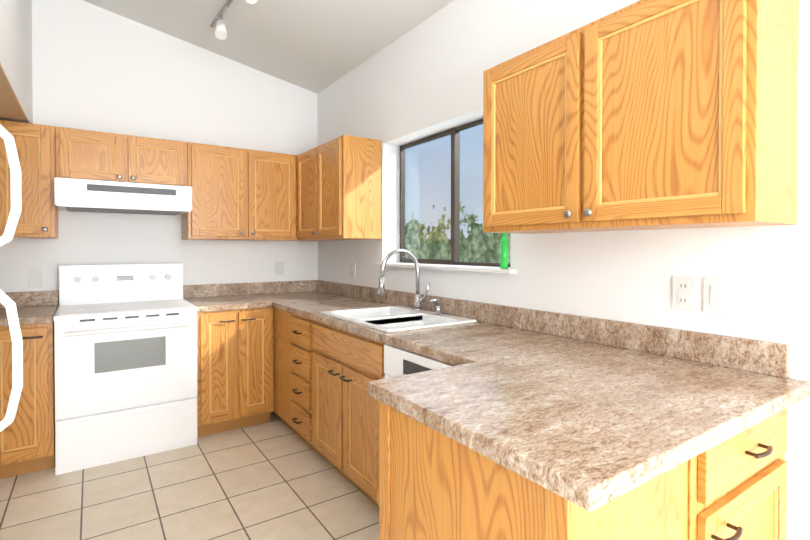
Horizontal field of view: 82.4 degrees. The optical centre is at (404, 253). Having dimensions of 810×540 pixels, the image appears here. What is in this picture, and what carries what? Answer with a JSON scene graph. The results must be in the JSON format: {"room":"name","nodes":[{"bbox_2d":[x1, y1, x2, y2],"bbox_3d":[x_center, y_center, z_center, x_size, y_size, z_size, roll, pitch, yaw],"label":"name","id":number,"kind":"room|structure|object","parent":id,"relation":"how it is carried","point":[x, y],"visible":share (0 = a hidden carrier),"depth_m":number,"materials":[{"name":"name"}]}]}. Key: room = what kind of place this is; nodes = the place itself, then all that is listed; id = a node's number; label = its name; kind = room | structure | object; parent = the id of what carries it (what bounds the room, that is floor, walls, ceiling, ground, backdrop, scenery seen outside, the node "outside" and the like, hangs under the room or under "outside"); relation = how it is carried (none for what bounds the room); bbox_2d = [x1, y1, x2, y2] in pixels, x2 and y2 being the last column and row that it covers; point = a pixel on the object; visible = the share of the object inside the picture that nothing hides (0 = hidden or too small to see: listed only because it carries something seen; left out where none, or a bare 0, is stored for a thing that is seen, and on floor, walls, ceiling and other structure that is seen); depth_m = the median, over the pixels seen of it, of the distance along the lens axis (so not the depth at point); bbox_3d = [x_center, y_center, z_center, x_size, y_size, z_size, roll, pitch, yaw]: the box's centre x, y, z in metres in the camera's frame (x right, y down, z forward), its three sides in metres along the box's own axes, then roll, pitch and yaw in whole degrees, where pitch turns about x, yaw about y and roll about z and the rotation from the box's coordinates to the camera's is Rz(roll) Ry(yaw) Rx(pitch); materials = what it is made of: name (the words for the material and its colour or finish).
{"room":"kitchen","nodes":[
{"label":"kitchen","id":0,"kind":"room"},
{"bbox_2d":[0,0,32,123],"bbox_3d":[-0.867,-0.349,-0.057,0.860,3.299,7.350,0,1,-34],"label":"wall","id":1,"kind":"structure","parent":0,"point":[16,39],"depth_m":2.52,"materials":[{"name":"white paint"}]},
{"bbox_2d":[0,63,26,119],"bbox_3d":[-1.896,-0.812,1.590,0.707,0.012,2.540,0,1,-34],"label":"trim","id":2,"kind":"structure","parent":1,"relation":"attached to","point":[11,106],"depth_m":2.49,"materials":[{"name":"beige wood"}]},
{"bbox_2d":[0,0,317,291],"bbox_3d":[-1.982,-0.402,3.536,3.350,3.326,0.150,0,1,-34],"label":"wall","id":3,"kind":"structure","parent":0,"point":[96,68],"depth_m":3.48,"materials":[{"name":"white paint"}]},
{"bbox_2d":[0,120,58,237],"bbox_3d":[-2.628,-0.453,2.793,0.839,0.702,0.348,0,1,-34],"label":"upper cabinet","id":4,"kind":"object","parent":3,"relation":"attached to","point":[35,148],"visible":0.77,"depth_m":2.85,"materials":[{"name":"brown wood"}]},
{"bbox_2d":[29,269,42,287],"bbox_3d":[-2.480,0.165,3.110,0.075,0.120,0.006,0,1,-34],"label":"outlet","id":5,"kind":"object","parent":3,"relation":"attached to","point":[35,278],"visible":1,"depth_m":3.11,"materials":[{"name":"white plastic"}]},
{"bbox_2d":[55,126,187,185],"bbox_3d":[-1.963,-0.638,3.242,0.764,0.343,0.348,0,1,-34],"label":"upper cabinet","id":6,"kind":"object","parent":3,"relation":"attached to","point":[91,155],"visible":0.94,"depth_m":3.10,"materials":[{"name":"brown wood"}]},
{"bbox_2d":[54,177,191,214],"bbox_3d":[-1.916,-0.375,3.177,0.758,0.176,0.511,0,1,-34],"label":"range hood","id":7,"kind":"object","parent":6,"relation":"attached to","point":[82,195],"visible":1,"depth_m":2.97,"materials":[{"name":"white metal"}]},
{"bbox_2d":[181,142,297,240],"bbox_3d":[-1.301,-0.463,3.693,0.832,0.702,0.348,0,1,-34],"label":"upper cabinet","id":8,"kind":"object","parent":3,"relation":"attached to","point":[242,194],"visible":0.98,"depth_m":3.54,"materials":[{"name":"brown wood"}]},
{"bbox_2d":[275,261,283,274],"bbox_3d":[-1.097,0.125,4.046,0.075,0.120,0.008,0,1,-34],"label":"electrical outlet","id":9,"kind":"object","parent":3,"relation":"attached to","point":[279,267],"visible":1,"depth_m":4.04,"materials":[{"name":"white plastic"}]},
{"bbox_2d":[0,412,378,539],"bbox_3d":[0.053,1.343,0.555,3.350,0.100,7.700,0,1,-34],"label":"floor","id":10,"kind":"structure","parent":0,"point":[276,478],"depth_m":2.42,"materials":[{"name":"tile"}]},
{"bbox_2d":[0,124,22,431],"bbox_3d":[-1.321,0.439,0.912,0.827,1.700,0.770,0,1,-34],"label":"fridge","id":11,"kind":"object","parent":10,"relation":"on","point":[7,301],"visible":1,"depth_m":1.36,"materials":[{"name":"white"}]},
{"bbox_2d":[0,321,54,478],"bbox_3d":[-2.537,0.833,2.672,0.838,0.874,0.660,0,1,-34],"label":"base cabinet","id":12,"kind":"object","parent":10,"relation":"on","point":[27,440],"visible":0.85,"depth_m":2.62,"materials":[{"name":"brown wood"}]},
{"bbox_2d":[0,290,58,325],"bbox_3d":[-2.549,0.325,2.685,0.841,0.140,0.633,0,1,-34],"label":"countertop","id":13,"kind":"structure","parent":12,"relation":"on","point":[33,307],"depth_m":3.03,"materials":[{"name":"laminate"}]},
{"bbox_2d":[53,263,197,474],"bbox_3d":[-1.844,0.672,3.081,0.756,1.187,0.718,0,1,-34],"label":"stove","id":14,"kind":"object","parent":10,"relation":"on","point":[125,349],"visible":1,"depth_m":2.86,"materials":[{"name":"white metal"}]},
{"bbox_2d":[197,307,273,436],"bbox_3d":[-1.336,0.824,3.486,0.523,0.874,0.660,0,1,-34],"label":"base cabinet","id":15,"kind":"object","parent":10,"relation":"on","point":[235,375],"visible":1,"depth_m":3.25,"materials":[{"name":"brown wood"}]},
{"bbox_2d":[183,282,267,311],"bbox_3d":[-1.360,0.316,3.487,0.491,0.140,0.637,0,1,-34],"label":"countertop","id":16,"kind":"structure","parent":15,"relation":"on","point":[230,296],"depth_m":3.65,"materials":[{"name":"laminate"}]},
{"bbox_2d":[273,307,284,422],"bbox_3d":[-0.793,0.822,3.677,0.620,0.874,0.967,0,1,-34],"label":"base cabinet","id":17,"kind":"object","parent":10,"relation":"on","point":[278,315],"depth_m":3.32,"materials":[{"name":"brown wood"}]},
{"bbox_2d":[256,280,809,440],"bbox_3d":[-0.081,0.326,2.613,0.646,0.140,3.522,0,1,-34],"label":"countertop","id":18,"kind":"structure","parent":17,"relation":"on","point":[736,383],"depth_m":1.63,"materials":[{"name":"laminate"}]},
{"bbox_2d":[321,249,475,331],"bbox_3d":[-0.063,0.253,2.585,0.550,0.562,0.750,0,1,-34],"label":"sink","id":19,"kind":"object","parent":18,"relation":"in","point":[393,318],"visible":0.44,"depth_m":2.64,"materials":[{"name":"white ceramic"}]},
{"bbox_2d":[377,249,440,314],"bbox_3d":[0.026,0.157,2.648,0.312,0.371,0.248,0,1,-34],"label":"faucet","id":20,"kind":"object","parent":18,"relation":"on","point":[417,310],"depth_m":2.72,"materials":[{"name":"silver metal"}]},
{"bbox_2d":[285,311,385,462],"bbox_3d":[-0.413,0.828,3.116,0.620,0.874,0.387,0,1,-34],"label":"base cabinet","id":21,"kind":"object","parent":10,"relation":"on","point":[326,406],"depth_m":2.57,"materials":[{"name":"brown wood"}]},
{"bbox_2d":[384,344,454,378],"bbox_3d":[0.316,0.842,2.016,0.630,0.871,0.576,0,1,-34],"label":"dishwasher","id":22,"kind":"object","parent":10,"relation":"on","point":[399,361],"visible":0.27,"depth_m":1.94,"materials":[{"name":"white metal"}]},
{"bbox_2d":[379,401,787,539],"bbox_3d":[0.549,0.848,1.340,1.034,0.874,0.699,0,1,-34],"label":"base cabinet","id":23,"kind":"object","parent":10,"relation":"on","point":[434,484],"visible":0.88,"depth_m":1.08,"materials":[{"name":"brown wood"}]},
{"bbox_2d":[368,356,723,510],"bbox_3d":[0.265,0.392,1.160,0.414,0.040,0.728,0,1,-34],"label":"countertop","id":24,"kind":"structure","parent":23,"relation":"on","point":[589,413],"depth_m":1.01,"materials":[{"name":"laminate"}]},
{"bbox_2d":[83,0,453,93],"bbox_3d":[0.053,-1.736,0.522,3.350,0.733,7.700,0,1,-34],"label":"ceiling","id":25,"kind":"structure","parent":0,"point":[316,46],"depth_m":3.24,"materials":[{"name":"white paint"}]},
{"bbox_2d":[210,0,232,39],"bbox_3d":[-1.145,-1.449,2.981,0.079,0.217,0.486,0,1,-37],"label":"track spotlight","id":26,"kind":"object","parent":25,"relation":"attached to","point":[220,32],"depth_m":3.08,"materials":[{"name":"grey metal"}]},
{"bbox_2d":[245,0,257,3],"bbox_3d":[-0.800,-1.371,2.527,0.079,0.081,0.190,0,1,-37],"label":"track spotlight","id":27,"kind":"object","parent":25,"relation":"attached to","point":[248,1],"depth_m":2.64,"materials":[{"name":"grey"}]},
{"bbox_2d":[317,0,809,539],"bbox_3d":[1.256,-0.125,1.385,0.190,2.818,7.350,0,1,-34],"label":"wall","id":28,"kind":"structure","parent":0,"point":[421,80],"depth_m":2.06,"materials":[{"name":"white paint"}]},
{"bbox_2d":[291,135,381,240],"bbox_3d":[-0.628,-0.463,3.675,0.348,0.702,1.132,0,1,-34],"label":"upper cabinet","id":29,"kind":"object","parent":28,"relation":"attached to","point":[339,187],"visible":1,"depth_m":3.26,"materials":[{"name":"brown wood"}]},
{"bbox_2d":[351,263,355,278],"bbox_3d":[-0.413,0.134,3.670,0.009,0.120,0.075,0,1,-34],"label":"electrical outlet","id":30,"kind":"object","parent":28,"relation":"attached to","point":[353,270],"visible":1,"depth_m":3.65,"materials":[{"name":"white plastic"}]},
{"bbox_2d":[375,119,515,273],"bbox_3d":[0.238,-0.346,2.835,0.225,0.872,1.296,0,1,-34],"label":"window","id":31,"kind":"structure","parent":28,"relation":"in","point":[455,170],"depth_m":2.88,"materials":[{"name":"brown metal"}]},
{"bbox_2d":[500,233,507,268],"bbox_3d":[0.496,-0.021,2.315,0.038,0.189,0.038,0,1,-34],"label":"soap bottle","id":32,"kind":"object","parent":31,"relation":"on","point":[504,252],"visible":0.92,"depth_m":2.30,"materials":[{"name":"green plastic"}]},
{"bbox_2d":[483,0,798,233],"bbox_3d":[0.728,-0.441,1.675,0.348,0.702,1.004,0,1,-34],"label":"upper cabinet","id":33,"kind":"object","parent":28,"relation":"attached to","point":[656,114],"visible":1,"depth_m":1.41,"materials":[{"name":"brown wood"}]},
{"bbox_2d":[672,275,695,310],"bbox_3d":[0.977,0.137,1.622,0.009,0.120,0.075,0,1,-34],"label":"electrical outlet","id":34,"kind":"object","parent":28,"relation":"attached to","point":[683,292],"visible":1,"depth_m":1.62,"materials":[{"name":"white plastic"}]},
{"bbox_2d":[703,277,728,314],"bbox_3d":[1.032,0.138,1.538,0.010,0.120,0.075,0,1,-34],"label":"light switch","id":35,"kind":"object","parent":28,"relation":"attached to","point":[715,294],"visible":1,"depth_m":1.53,"materials":[{"name":"white plastic"}]},
{"label":"outside","id":36,"kind":"structure","parent":0,"visible":0},
{"bbox_2d":[405,124,509,262],"bbox_3d":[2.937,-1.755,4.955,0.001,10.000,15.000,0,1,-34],"label":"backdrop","id":37,"kind":"structure","parent":36,"point":[423,228],"depth_m":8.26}
]}

